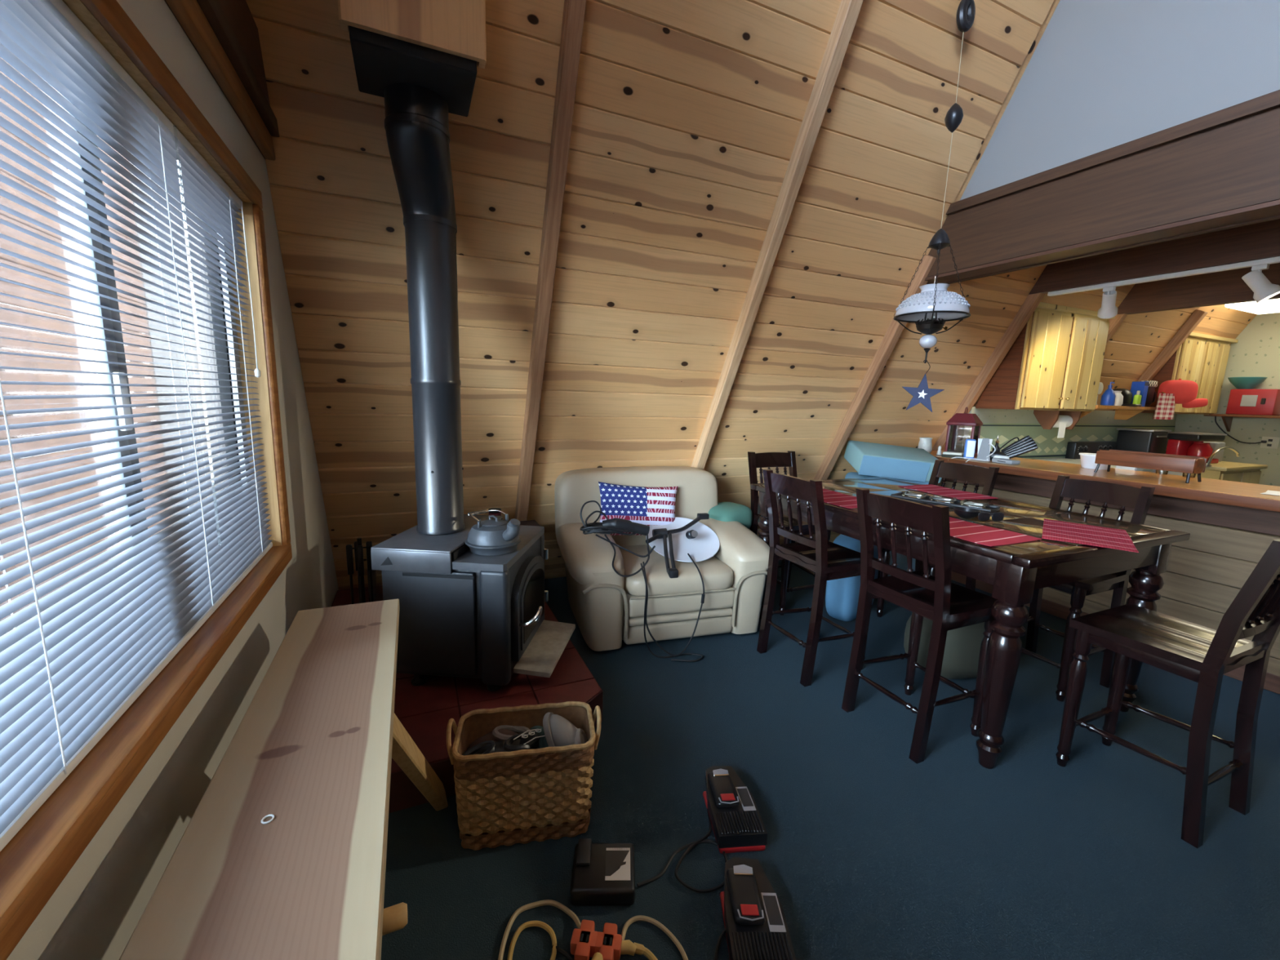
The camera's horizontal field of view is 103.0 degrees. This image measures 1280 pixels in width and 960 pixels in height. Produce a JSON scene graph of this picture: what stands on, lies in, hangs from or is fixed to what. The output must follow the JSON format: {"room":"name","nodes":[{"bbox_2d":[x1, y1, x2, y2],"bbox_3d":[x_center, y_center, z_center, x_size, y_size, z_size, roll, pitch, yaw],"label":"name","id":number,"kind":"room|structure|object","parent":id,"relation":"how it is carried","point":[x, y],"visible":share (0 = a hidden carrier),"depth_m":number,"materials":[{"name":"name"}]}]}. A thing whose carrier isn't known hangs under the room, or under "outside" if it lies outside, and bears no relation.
{"room":"cabin living room","nodes":[
{"label":"cabin living room","id":0,"kind":"room"},
{"bbox_2d":[6,0,338,959],"bbox_3d":[-0.459,-2.144,-0.505,0.122,7.166,7.347,-2,10,-24],"label":"wall","id":1,"kind":"structure","parent":0,"point":[96,908],"depth_m":1.22,"materials":[{"name":"paint"}]},
{"bbox_2d":[0,0,292,959],"bbox_3d":[-0.943,-0.167,0.827,0.147,1.362,2.389,-2,10,-24],"label":"window","id":2,"kind":"structure","parent":1,"relation":"in","point":[37,860],"depth_m":1.02,"materials":[{"name":"brown wood"}]},
{"bbox_2d":[0,0,272,851],"bbox_3d":[-0.927,-0.173,0.832,0.052,1.222,2.239,-2,10,-24],"label":"mini blind","id":3,"kind":"object","parent":2,"relation":"attached to","point":[69,672],"visible":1,"depth_m":0.92,"materials":[{"name":"white plastic"}]},
{"bbox_2d":[165,0,279,160],"bbox_3d":[-0.431,-1.030,-0.239,0.060,0.360,4.850,-2,10,-24],"label":"ceiling beam","id":4,"kind":"structure","parent":1,"relation":"attached to","point":[224,33],"depth_m":1.52,"materials":[{"name":"brown wood"}]},
{"bbox_2d":[555,522,623,585],"bbox_3d":[-0.320,0.404,3.088,0.316,0.224,0.850,-1,10,-17],"label":"armrest","id":5,"kind":"object","parent":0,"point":[588,558],"depth_m":2.78,"materials":[{"name":"leather"}]},
{"bbox_2d":[698,517,769,569],"bbox_3d":[0.569,0.386,3.360,0.316,0.225,0.850,-1,10,-17],"label":"armrest","id":6,"kind":"object","parent":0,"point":[740,548],"depth_m":3.06,"materials":[{"name":"leather"}]},
{"bbox_2d":[245,0,1257,590],"bbox_3d":[2.754,-2.562,2.953,8.780,7.266,3.783,-2,10,-24],"label":"wall","id":7,"kind":"structure","parent":0,"point":[694,233],"depth_m":2.69,"materials":[{"name":"brown wood"}]},
{"bbox_2d":[337,0,486,116],"bbox_3d":[-0.762,-1.688,1.705,0.420,0.660,0.373,-2,10,-24],"label":"chase","id":8,"kind":"object","parent":7,"relation":"attached to","point":[437,46],"visible":0.97,"depth_m":1.62,"materials":[{"name":"brown wood"}]},
{"bbox_2d":[893,0,975,363],"bbox_3d":[1.563,-1.517,2.624,0.361,1.790,0.388,-5,11,-34],"label":"hanging lamp","id":9,"kind":"object","parent":7,"relation":"hanging from","point":[934,305],"visible":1,"depth_m":2.62,"materials":[{"name":"white glass"}]},
{"bbox_2d":[902,360,944,412],"bbox_3d":[1.543,-0.512,2.775,0.213,0.280,0.014,4,10,14],"label":"star ornament","id":10,"kind":"object","parent":9,"relation":"hanging from","point":[922,394],"visible":1,"depth_m":2.78,"materials":[{"name":"metal"}]},
{"bbox_2d":[915,319,943,334],"bbox_3d":[1.551,-0.817,2.727,0.132,0.074,0.132,-2,10,-24],"label":"lamp base","id":11,"kind":"object","parent":9,"relation":"on","point":[924,326],"depth_m":2.69,"materials":[{"name":"metal"}]},
{"bbox_2d":[975,302,1115,411],"bbox_3d":[3.554,-1.031,4.438,1.200,0.837,0.384,-2,10,-24],"label":"upper cabinet","id":12,"kind":"object","parent":7,"relation":"attached to","point":[1055,362],"visible":0.82,"depth_m":4.23,"materials":[{"name":"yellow wood"}]},
{"bbox_2d":[1033,409,1081,437],"bbox_3d":[3.749,-0.504,4.593,0.350,0.240,0.200,-2,10,-24],"label":"paper towel holder","id":13,"kind":"object","parent":12,"relation":"attached to","point":[1048,420],"visible":0.99,"depth_m":4.55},
{"bbox_2d":[1071,404,1155,419],"bbox_3d":[4.652,-0.654,4.961,1.300,0.132,0.260,-2,10,-24],"label":"shelf","id":14,"kind":"object","parent":12,"relation":"attached to","point":[1122,412],"visible":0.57,"depth_m":4.94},
{"bbox_2d":[1100,382,1115,405],"bbox_3d":[4.413,-0.812,4.792,0.100,0.221,0.100,-2,10,-24],"label":"dish soap","id":15,"kind":"object","parent":14,"relation":"on","point":[1108,397],"visible":0.94,"depth_m":4.77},
{"bbox_2d":[1113,391,1123,405],"bbox_3d":[4.529,-0.776,4.846,0.135,0.140,0.120,4,9,13],"label":"jug","id":16,"kind":"object","parent":14,"relation":"on","point":[1119,397],"visible":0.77,"depth_m":4.80,"materials":[{"name":"ceramic"}]},
{"bbox_2d":[1112,388,1142,406],"bbox_3d":[4.658,-0.782,4.902,0.205,0.200,0.280,-2,10,-24],"label":"hat","id":17,"kind":"object","parent":14,"relation":"on","point":[1127,395],"visible":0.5,"depth_m":4.85,"materials":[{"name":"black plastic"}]},
{"bbox_2d":[1128,381,1149,406],"bbox_3d":[4.860,-0.837,4.966,0.080,0.240,0.101,-2,10,-24],"label":"box","id":18,"kind":"object","parent":14,"relation":"on","point":[1143,386],"visible":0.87,"depth_m":4.93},
{"bbox_2d":[1141,380,1157,406],"bbox_3d":[5.014,-0.853,5.032,0.205,0.250,0.073,-2,10,-24],"label":"oven mitt","id":19,"kind":"object","parent":14,"relation":"on","point":[1151,394],"visible":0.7,"depth_m":5.00,"materials":[{"name":"brown fabric"}]},
{"bbox_2d":[1152,391,1175,419],"bbox_3d":[5.110,-0.726,4.970,0.270,0.267,0.074,0,9,-12],"label":"dish towel","id":20,"kind":"object","parent":14,"relation":"hanging from","point":[1165,406],"visible":1,"depth_m":4.95,"materials":[{"name":"red fabric"}]},
{"bbox_2d":[1028,218,1279,294],"bbox_3d":[3.982,-1.152,1.771,0.090,0.208,4.740,-2,10,-24],"label":"ceiling beam","id":21,"kind":"structure","parent":7,"relation":"attached to","point":[1258,241],"depth_m":3.18,"materials":[{"name":"wood"}]},
{"bbox_2d":[1047,256,1279,318],"bbox_3d":[3.528,-1.116,2.842,0.188,0.233,2.220,-2,10,-23],"label":"track light","id":22,"kind":"object","parent":7,"relation":"attached to","point":[1263,289],"visible":1,"depth_m":3.08,"materials":[{"name":"white plastic"}]},
{"bbox_2d":[1140,332,1238,414],"bbox_3d":[5.765,-1.107,5.418,1.120,0.797,0.384,-2,10,-24],"label":"upper cabinet","id":23,"kind":"object","parent":7,"relation":"attached to","point":[1202,359],"visible":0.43,"depth_m":5.23,"materials":[{"name":"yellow wood"}]},
{"bbox_2d":[1157,378,1208,408],"bbox_3d":[5.317,-0.848,4.985,0.415,0.282,0.140,3,9,6],"label":"oven mitt","id":24,"kind":"object","parent":23,"relation":"hanging from","point":[1185,392],"visible":0.89,"depth_m":4.93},
{"bbox_2d":[1117,262,1279,314],"bbox_3d":[5.120,-1.185,2.287,0.090,0.245,4.759,-2,10,-24],"label":"trim","id":25,"kind":"structure","parent":7,"relation":"attached to","point":[1228,286],"depth_m":3.97,"materials":[{"name":"wood"}]},
{"bbox_2d":[381,560,1279,959],"bbox_3d":[3.407,1.267,1.847,8.820,0.100,7.577,-2,10,-24],"label":"floor","id":26,"kind":"structure","parent":0,"point":[871,852],"depth_m":1.72,"materials":[{"name":"carpet"}]},
{"bbox_2d":[119,598,448,959],"bbox_3d":[-0.473,0.953,0.696,0.498,0.690,2.435,-2,10,-24],"label":"bench","id":27,"kind":"object","parent":26,"relation":"on","point":[315,745],"visible":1,"depth_m":0.87,"materials":[{"name":"brown wood"}]},
{"bbox_2d":[331,585,603,813],"bbox_3d":[-0.995,0.887,2.623,1.181,0.149,1.850,-2,10,-24],"label":"hearth pad","id":28,"kind":"object","parent":26,"relation":"on","point":[425,710],"visible":0.16,"depth_m":2.12,"materials":[{"name":"tile"}]},
{"bbox_2d":[346,537,373,604],"bbox_3d":[-1.384,0.546,2.539,0.176,0.528,0.176,-2,10,-24],"label":"tool","id":29,"kind":"object","parent":28,"relation":"on","point":[358,548],"visible":0.42,"depth_m":2.50,"materials":[{"name":"metal"}]},
{"bbox_2d":[367,569,376,602],"bbox_3d":[-1.421,0.566,2.903,0.230,0.370,0.230,-2,10,-24],"label":"tool","id":30,"kind":"object","parent":28,"relation":"on","point":[374,571],"visible":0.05,"depth_m":2.93,"materials":[{"name":"black"}]},
{"bbox_2d":[370,514,575,691],"bbox_3d":[-0.699,0.544,2.354,0.725,0.630,0.618,2,9,4],"label":"wood stove","id":31,"kind":"object","parent":28,"relation":"on","point":[463,613],"visible":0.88,"depth_m":2.08,"materials":[{"name":"black metal"}]},
{"bbox_2d":[383,83,465,534],"bbox_3d":[-0.852,-0.584,2.077,0.221,1.672,0.412,0,9,-11],"label":"flue pipe","id":32,"kind":"object","parent":31,"relation":"on","point":[416,122],"visible":1,"depth_m":2.08,"materials":[{"name":"metal"}]},
{"bbox_2d":[465,509,521,555],"bbox_3d":[-0.625,0.222,2.177,0.236,0.156,0.236,0,9,-9],"label":"kettle","id":33,"kind":"object","parent":31,"relation":"on","point":[491,536],"visible":1,"depth_m":2.10,"materials":[{"name":"metal"}]},
{"bbox_2d":[513,619,575,677],"bbox_3d":[-0.431,0.772,2.372,0.175,0.020,0.500,2,9,4],"label":"shelf","id":34,"kind":"object","parent":31,"relation":"attached to","point":[546,647],"depth_m":2.32,"materials":[{"name":"wood"}]},
{"bbox_2d":[446,701,600,850],"bbox_3d":[-0.375,0.945,1.685,0.485,0.369,0.246,0,9,-11],"label":"wicker basket","id":35,"kind":"object","parent":26,"relation":"on","point":[522,796],"visible":0.96,"depth_m":1.59,"materials":[{"name":"wicker"}]},
{"bbox_2d":[466,724,531,750],"bbox_3d":[-0.482,0.905,1.735,0.220,0.120,0.088,-1,10,-14],"label":"slipper","id":36,"kind":"object","parent":35,"relation":"in","point":[504,731],"visible":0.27,"depth_m":1.72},
{"bbox_2d":[462,738,537,755],"bbox_3d":[-0.455,0.909,1.643,0.258,0.140,0.098,-2,10,-19],"label":"shoe","id":37,"kind":"object","parent":35,"relation":"in","point":[489,746],"visible":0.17,"depth_m":1.62,"materials":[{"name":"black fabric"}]},
{"bbox_2d":[503,728,545,751],"bbox_3d":[-0.376,0.893,1.673,0.098,0.138,0.174,8,11,35],"label":"sandal","id":38,"kind":"object","parent":35,"relation":"in","point":[529,740],"visible":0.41,"depth_m":1.65,"materials":[{"name":"black plastic"}]},
{"bbox_2d":[529,725,548,748],"bbox_3d":[-0.326,0.920,1.732,0.093,0.137,0.239,-5,11,-34],"label":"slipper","id":39,"kind":"object","parent":35,"relation":"in","point":[542,742],"visible":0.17,"depth_m":1.70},
{"bbox_2d":[542,711,591,764],"bbox_3d":[-0.237,0.870,1.683,0.162,0.199,0.093,3,9,6],"label":"slipper","id":40,"kind":"object","parent":35,"relation":"in","point":[558,731],"visible":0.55,"depth_m":1.65,"materials":[{"name":"fabric"}]},
{"bbox_2d":[497,899,688,959],"bbox_3d":[-0.131,1.189,1.298,0.448,0.029,0.349,-2,10,-24],"label":"extension cord","id":41,"kind":"object","parent":26,"relation":"on","point":[641,949],"visible":0.98,"depth_m":1.34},
{"bbox_2d":[570,838,635,906],"bbox_3d":[-0.106,1.141,1.485,0.180,0.066,0.160,1,9,-2],"label":"charger","id":42,"kind":"object","parent":26,"relation":"on","point":[603,873],"visible":1,"depth_m":1.45,"materials":[{"name":"black plastic"}]},
{"bbox_2d":[570,919,636,959],"bbox_3d":[-0.108,1.174,1.284,0.156,0.058,0.145,-7,13,-44],"label":"power strip","id":43,"kind":"object","parent":26,"relation":"on","point":[586,943],"visible":1,"depth_m":1.28,"materials":[{"name":"orange plastic"}]},
{"bbox_2d":[554,466,769,651],"bbox_3d":[0.123,0.428,3.231,1.247,0.925,0.911,-1,10,-17],"label":"armchair","id":44,"kind":"object","parent":26,"relation":"on","point":[607,607],"depth_m":2.94,"materials":[{"name":"leather"}]},
{"bbox_2d":[554,466,718,546],"bbox_3d":[-0.009,0.189,3.458,1.120,0.534,0.328,-1,10,-17],"label":"cushion","id":45,"kind":"object","parent":44,"relation":"on","point":[697,489],"depth_m":3.32,"materials":[{"name":"leather"}]},
{"bbox_2d":[598,481,678,535],"bbox_3d":[-0.008,0.196,3.249,0.564,0.370,0.170,-1,10,-17],"label":"pillow","id":46,"kind":"object","parent":44,"relation":"on","point":[644,505],"visible":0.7,"depth_m":3.19,"materials":[{"name":"fabric"}]},
{"bbox_2d":[640,553,705,662],"bbox_3d":[0.178,0.703,2.814,0.352,0.509,0.307,-1,10,-17],"label":"hanging cable","id":47,"kind":"object","parent":44,"relation":"hanging from","point":[692,560],"visible":1,"depth_m":2.76,"materials":[{"name":"black plastic"}]},
{"bbox_2d":[617,544,733,596],"bbox_3d":[0.155,0.531,3.150,0.670,0.150,0.690,-1,10,-17],"label":"seat cushion","id":48,"kind":"object","parent":44,"relation":"on","point":[717,571],"depth_m":2.88,"materials":[{"name":"leather"}]},
{"bbox_2d":[645,512,719,577],"bbox_3d":[0.236,0.373,3.094,0.513,0.285,0.431,-6,12,-40],"label":"satellite dish","id":49,"kind":"object","parent":44,"relation":"on","point":[674,540],"visible":0.95,"depth_m":3.07,"materials":[{"name":"white metal"}]},
{"bbox_2d":[707,502,752,528],"bbox_3d":[0.595,0.502,3.608,0.340,0.675,0.280,-6,12,-39],"label":"cushion","id":50,"kind":"object","parent":44,"relation":"on","point":[723,511],"visible":0.2,"depth_m":3.46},
{"bbox_2d":[636,808,728,893],"bbox_3d":[0.193,1.157,1.569,0.196,0.023,0.410,9,12,37],"label":"cord","id":51,"kind":"object","parent":26,"relation":"on","point":[703,840],"visible":0.84,"depth_m":1.54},
{"bbox_2d":[702,765,767,853],"bbox_3d":[0.309,1.100,1.740,0.157,0.089,0.309,1,9,-6],"label":"tool","id":52,"kind":"object","parent":26,"relation":"on","point":[736,821],"visible":1,"depth_m":1.67,"materials":[{"name":"black plastic"}]},
{"bbox_2d":[720,857,795,959],"bbox_3d":[0.304,1.161,1.363,0.157,0.089,0.309,2,9,0],"label":"tool","id":53,"kind":"object","parent":26,"relation":"on","point":[755,923],"visible":1,"depth_m":1.33,"materials":[{"name":"black plastic"}]},
{"bbox_2d":[714,928,726,959],"bbox_3d":[0.205,1.199,1.278,0.042,0.033,0.192,5,10,21],"label":"lead","id":54,"kind":"object","parent":53,"relation":"attached to","point":[723,932],"visible":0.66,"depth_m":1.32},
{"bbox_2d":[747,450,831,615],"bbox_3d":[1.024,0.342,3.561,0.430,1.040,0.478,-2,10,-24],"label":"dining chair","id":55,"kind":"object","parent":26,"relation":"on","point":[762,460],"visible":0.32,"depth_m":3.58,"materials":[{"name":"brown wood"}]},
{"bbox_2d":[756,469,883,686],"bbox_3d":[0.932,0.478,2.707,0.478,1.040,0.430,-2,10,-24],"label":"dining chair","id":56,"kind":"object","parent":26,"relation":"on","point":[829,561],"visible":0.88,"depth_m":2.58,"materials":[{"name":"brown wood"}]},
{"bbox_2d":[825,533,878,621],"bbox_3d":[1.409,0.619,3.361,0.480,0.570,0.200,-7,13,-43],"label":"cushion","id":57,"kind":"object","parent":26,"relation":"on","point":[842,595],"visible":0.44,"depth_m":3.20,"materials":[{"name":"fabric"}]},
{"bbox_2d":[844,440,942,576],"bbox_3d":[1.980,0.244,4.085,0.634,1.080,0.437,2,9,4],"label":"storage container","id":58,"kind":"object","parent":26,"relation":"on","point":[869,460],"visible":0.29,"depth_m":3.87,"materials":[{"name":"plastic"}]},
{"bbox_2d":[841,488,998,764],"bbox_3d":[1.207,0.571,2.186,0.478,1.040,0.430,-2,10,-24],"label":"dining chair","id":59,"kind":"object","parent":26,"relation":"on","point":[950,606],"visible":0.96,"depth_m":2.09,"materials":[{"name":"brown wood"}]},
{"bbox_2d":[875,459,999,617],"bbox_3d":[1.872,0.416,3.256,0.478,1.040,0.430,-2,10,-24],"label":"dining chair","id":60,"kind":"object","parent":26,"relation":"on","point":[987,477],"visible":0.18,"depth_m":3.27,"materials":[{"name":"brown wood"}]},
{"bbox_2d":[903,615,985,679],"bbox_3d":[1.687,0.831,2.702,0.520,0.380,0.320,0,9,-12],"label":"trash can","id":61,"kind":"object","parent":26,"relation":"on","point":[962,645],"visible":0.3,"depth_m":2.54,"materials":[{"name":"plastic"}]},
{"bbox_2d":[750,476,1190,768],"bbox_3d":[1.549,0.562,2.804,1.170,0.880,1.620,-2,10,-24],"label":"dining table","id":62,"kind":"object","parent":26,"relation":"on","point":[1015,571],"visible":0.59,"depth_m":2.06,"materials":[{"name":"brown wood"}]},
{"bbox_2d":[822,488,857,508],"bbox_3d":[1.075,0.098,2.796,0.285,0.005,0.465,-2,10,-24],"label":"placemat","id":63,"kind":"object","parent":62,"relation":"on","point":[832,497],"visible":0.47,"depth_m":2.75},
{"bbox_2d":[890,492,999,513],"bbox_3d":[1.619,0.117,2.724,0.161,0.023,0.480,-6,12,-40],"label":"serving tray","id":64,"kind":"object","parent":62,"relation":"on","point":[990,508],"visible":0.65,"depth_m":2.68,"materials":[{"name":"black plastic"}]},
{"bbox_2d":[901,490,927,498],"bbox_3d":[1.525,0.084,2.830,0.092,0.028,0.108,-6,12,-40],"label":"glass dish","id":65,"kind":"object","parent":64,"relation":"on","point":[903,493],"visible":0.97,"depth_m":2.83,"materials":[{"name":"white"}]},
{"bbox_2d":[928,494,955,503],"bbox_3d":[1.620,0.104,2.722,0.092,0.028,0.108,-6,12,-40],"label":"glass dish","id":66,"kind":"object","parent":64,"relation":"on","point":[931,497],"visible":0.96,"depth_m":2.72,"materials":[{"name":"white"}]},
{"bbox_2d":[959,498,989,508],"bbox_3d":[1.714,0.124,2.614,0.092,0.028,0.108,-6,12,-40],"label":"glass dish","id":67,"kind":"object","parent":64,"relation":"on","point":[963,502],"visible":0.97,"depth_m":2.61,"materials":[{"name":"white"}]},
{"bbox_2d":[897,484,998,499],"bbox_3d":[1.861,0.071,3.102,0.281,0.005,0.451,-2,10,-19],"label":"placemat","id":68,"kind":"object","parent":62,"relation":"on","point":[930,488],"visible":0.99,"depth_m":3.06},
{"bbox_2d":[953,506,981,519],"bbox_3d":[1.523,0.158,2.377,0.110,0.041,0.110,-2,10,-24],"label":"bowl","id":69,"kind":"object","parent":62,"relation":"on","point":[963,513],"visible":1,"depth_m":2.36,"materials":[{"name":"ceramic"}]},
{"bbox_2d":[977,511,1004,520],"bbox_3d":[1.606,0.163,2.363,0.133,0.042,0.071,1,9,-4],"label":"sunglasses","id":70,"kind":"object","parent":62,"relation":"on","point":[983,516],"visible":0.83,"depth_m":2.33,"materials":[{"name":"black plastic"}]},
{"bbox_2d":[949,516,1041,546],"bbox_3d":[1.370,0.206,2.183,0.321,0.005,0.460,-2,10,-24],"label":"placemat","id":71,"kind":"object","parent":62,"relation":"on","point":[990,536],"visible":0.66,"depth_m":2.08,"materials":[{"name":"fabric"}]},
{"bbox_2d":[1041,518,1138,552],"bbox_3d":[1.879,0.227,2.148,0.283,0.005,0.459,9,12,38],"label":"placemat","id":72,"kind":"object","parent":62,"relation":"on","point":[1055,530],"visible":1,"depth_m":2.12,"materials":[{"name":"fabric"}]},
{"bbox_2d":[1022,475,1155,702],"bbox_3d":[2.189,0.526,2.635,0.478,1.040,0.430,-2,10,-24],"label":"dining chair","id":73,"kind":"object","parent":26,"relation":"on","point":[1139,499],"visible":0.41,"depth_m":2.54,"materials":[{"name":"brown wood"}]},
{"bbox_2d":[928,450,1279,694],"bbox_3d":[3.327,0.551,2.812,0.732,1.000,4.000,-2,10,-24],"label":"countertop","id":74,"kind":"structure","parent":26,"relation":"on","point":[1231,526],"depth_m":2.88,"materials":[{"name":"wood"}]},
{"bbox_2d":[917,437,932,453],"bbox_3d":[2.451,-0.300,4.379,0.111,0.126,0.110,-2,10,-24],"label":"ceramic jar","id":75,"kind":"object","parent":74,"relation":"on","point":[926,443],"visible":0.85,"depth_m":4.33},
{"bbox_2d":[941,451,963,458],"bbox_3d":[2.478,-0.199,4.031,0.140,0.040,0.100,10,12,40],"label":"book","id":76,"kind":"object","parent":74,"relation":"on","point":[945,454],"visible":0.84,"depth_m":4.00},
{"bbox_2d":[944,406,982,457],"bbox_3d":[2.623,-0.393,4.129,0.210,0.399,0.210,-7,13,-43],"label":"lantern","id":77,"kind":"object","parent":74,"relation":"on","point":[965,419],"visible":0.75,"depth_m":4.09,"materials":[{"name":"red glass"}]},
{"bbox_2d":[963,439,976,459],"bbox_3d":[2.530,-0.236,3.907,0.070,0.155,0.048,6,10,25],"label":"cordless phone","id":78,"kind":"object","parent":74,"relation":"on","point":[970,444],"visible":0.94,"depth_m":3.89,"materials":[{"name":"white plastic"}]},
{"bbox_2d":[976,438,992,461],"bbox_3d":[2.590,-0.229,3.830,0.095,0.170,0.024,4,10,16],"label":"folded card","id":79,"kind":"object","parent":74,"relation":"on","point":[984,448],"visible":0.82,"depth_m":3.82,"materials":[{"name":"white paper"}]},
{"bbox_2d":[991,457,1020,464],"bbox_3d":[2.659,-0.135,3.701,0.091,0.030,0.150,-2,10,-19],"label":"case","id":80,"kind":"object","parent":74,"relation":"on","point":[1001,460],"visible":1,"depth_m":3.67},
{"bbox_2d":[989,435,1038,460],"bbox_3d":[2.754,-0.236,3.789,0.327,0.205,0.102,9,12,37],"label":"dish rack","id":81,"kind":"object","parent":74,"relation":"on","point":[1026,444],"visible":0.79,"depth_m":3.76,"materials":[{"name":"black plastic"}]},
{"bbox_2d":[1079,453,1111,470],"bbox_3d":[3.176,-0.132,3.546,0.196,0.102,0.196,-2,10,-24],"label":"plastic tub","id":82,"kind":"object","parent":74,"relation":"on","point":[1087,460],"visible":0.63,"depth_m":3.51,"materials":[{"name":"white plastic"}]},
{"bbox_2d":[1093,448,1207,483],"bbox_3d":[3.120,-0.091,3.134,0.184,0.148,0.465,-3,10,-26],"label":"trough","id":83,"kind":"object","parent":74,"relation":"on","point":[1157,461],"visible":1,"depth_m":3.06,"materials":[{"name":"wood"}]},
{"bbox_2d":[1065,440,1187,475],"bbox_3d":[4.717,0.191,5.008,0.760,1.085,0.665,-2,10,-24],"label":"range","id":84,"kind":"object","parent":26,"relation":"on","point":[1073,448],"visible":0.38,"depth_m":5.06,"materials":[{"name":"black metal"}]},
{"bbox_2d":[1148,470,1187,475],"bbox_3d":[4.717,0.290,5.017,0.756,0.885,0.630,-2,10,-24],"label":"oven","id":85,"kind":"object","parent":84,"relation":"in","point":[1153,471],"depth_m":4.68,"materials":[{"name":"white plastic"}]},
{"bbox_2d":[1033,457,1267,484],"bbox_3d":[4.542,0.298,4.831,3.060,0.920,0.895,-2,10,-24],"label":"countertop","id":86,"kind":"structure","parent":26,"relation":"on","point":[1222,470],"depth_m":4.79,"materials":[{"name":"brown wood"}]},
{"bbox_2d":[1115,427,1171,453],"bbox_3d":[5.173,-0.377,5.244,0.360,0.295,0.318,-2,10,-24],"label":"toaster oven","id":87,"kind":"object","parent":86,"relation":"on","point":[1131,439],"visible":0.66,"depth_m":5.15,"materials":[{"name":"black metal"}]},
{"bbox_2d":[1165,431,1226,463],"bbox_3d":[5.452,-0.319,5.015,0.340,0.290,0.275,0,9,-12],"label":"pot","id":88,"kind":"object","parent":86,"relation":"on","point":[1181,443],"visible":0.69,"depth_m":4.95,"materials":[{"name":"red plastic"}]},
{"bbox_2d":[1203,441,1225,462],"bbox_3d":[5.770,-0.293,5.188,0.200,0.202,0.190,-2,10,-24],"label":"toaster","id":89,"kind":"object","parent":86,"relation":"on","point":[1215,445],"visible":0.35,"depth_m":5.09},
{"bbox_2d":[1205,446,1239,466],"bbox_3d":[5.455,-0.221,4.756,0.499,0.185,0.130,0,9,-7],"label":"kitchen faucet","id":90,"kind":"object","parent":86,"relation":"on","point":[1237,454],"visible":0.96,"depth_m":4.70,"materials":[{"name":"silver metal"}]},
{"bbox_2d":[1204,461,1267,471],"bbox_3d":[5.542,-0.181,5.196,0.900,0.035,0.895,-2,10,-24],"label":"countertop","id":91,"kind":"structure","parent":86,"relation":"on","point":[1224,466],"depth_m":4.81,"materials":[{"name":"brown wood"}]},
{"bbox_2d":[1055,539,1279,848],"bbox_3d":[1.933,0.650,1.829,0.430,1.040,0.478,-2,10,-24],"label":"dining chair","id":92,"kind":"object","parent":26,"relation":"on","point":[1202,655],"visible":1,"depth_m":1.77,"materials":[{"name":"brown wood"}]},
{"bbox_2d":[961,406,1177,459],"bbox_3d":[4.528,-0.021,5.290,3.650,1.400,0.046,-2,10,-24],"label":"wall","id":93,"kind":"structure","parent":0,"point":[1007,424],"depth_m":4.96,"materials":[{"name":"paint"}]},
{"bbox_2d":[960,0,1279,199],"bbox_3d":[3.046,-3.591,0.804,0.100,4.531,4.622,-2,10,-24],"label":"wall","id":94,"kind":"structure","parent":0,"point":[1101,75],"depth_m":2.46,"materials":[{"name":"paint"}]},
{"bbox_2d":[924,89,1279,284],"bbox_3d":[2.915,-1.163,1.272,0.212,0.437,4.808,-2,10,-24],"label":"ceiling beam","id":95,"kind":"structure","parent":94,"relation":"attached to","point":[1220,170],"depth_m":2.41,"materials":[{"name":"brown wood"}]},
{"bbox_2d":[1173,312,1279,486],"bbox_3d":[7.488,-2.483,2.993,0.100,7.166,7.327,-2,10,-24],"label":"wall","id":96,"kind":"structure","parent":0,"point":[1256,352],"depth_m":5.36,"materials":[{"name":"paint"}]},
{"bbox_2d":[1204,413,1279,431],"bbox_3d":[6.517,-0.522,4.955,0.235,0.186,1.420,-2,10,-24],"label":"wall shelf","id":97,"kind":"object","parent":96,"relation":"attached to","point":[1227,419],"visible":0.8,"depth_m":5.41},
{"bbox_2d":[1226,388,1279,415],"bbox_3d":[6.364,-0.805,5.270,0.228,0.262,0.330,-2,10,-24],"label":"box","id":98,"kind":"object","parent":97,"relation":"on","point":[1241,402],"visible":0.99,"depth_m":5.21,"materials":[{"name":"metal"}]},
{"bbox_2d":[1227,377,1267,389],"bbox_3d":[6.328,-1.010,5.318,0.272,0.120,0.272,-2,10,-24],"label":"bowl","id":99,"kind":"object","parent":98,"relation":"on","point":[1240,383],"visible":1,"depth_m":5.26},
{"bbox_2d":[1260,436,1279,448],"bbox_3d":[6.514,-0.385,5.267,0.008,0.120,0.120,-2,10,-24],"label":"wall outlet","id":100,"kind":"object","parent":96,"relation":"attached to","point":[1273,442],"visible":1,"depth_m":5.26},
{"bbox_3d":[5.231,-1.343,2.145,5.000,0.120,4.864,-2,10,-24],"label":"ceiling","id":101,"kind":"structure","parent":0,"visible":0},
{"bbox_2d":[1224,298,1279,314],"bbox_3d":[5.907,-1.587,4.505,0.760,0.075,0.860,-2,10,-24],"label":"ceiling fixture","id":102,"kind":"object","parent":101,"relation":"attached to","point":[1267,306],"visible":0.66,"depth_m":4.67,"materials":[{"name":"beige"}]},
{"bbox_3d":[-6.062,1.357,1.957,8.390,0.050,24.000,-2,10,-24],"label":"ground","id":103,"kind":"structure","parent":0,"visible":0},
{"bbox_2d":[53,87,122,564],"bbox_3d":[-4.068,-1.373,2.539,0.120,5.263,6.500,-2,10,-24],"label":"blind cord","id":104,"kind":"object","parent":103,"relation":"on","point":[67,182],"visible":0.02,"depth_m":4.49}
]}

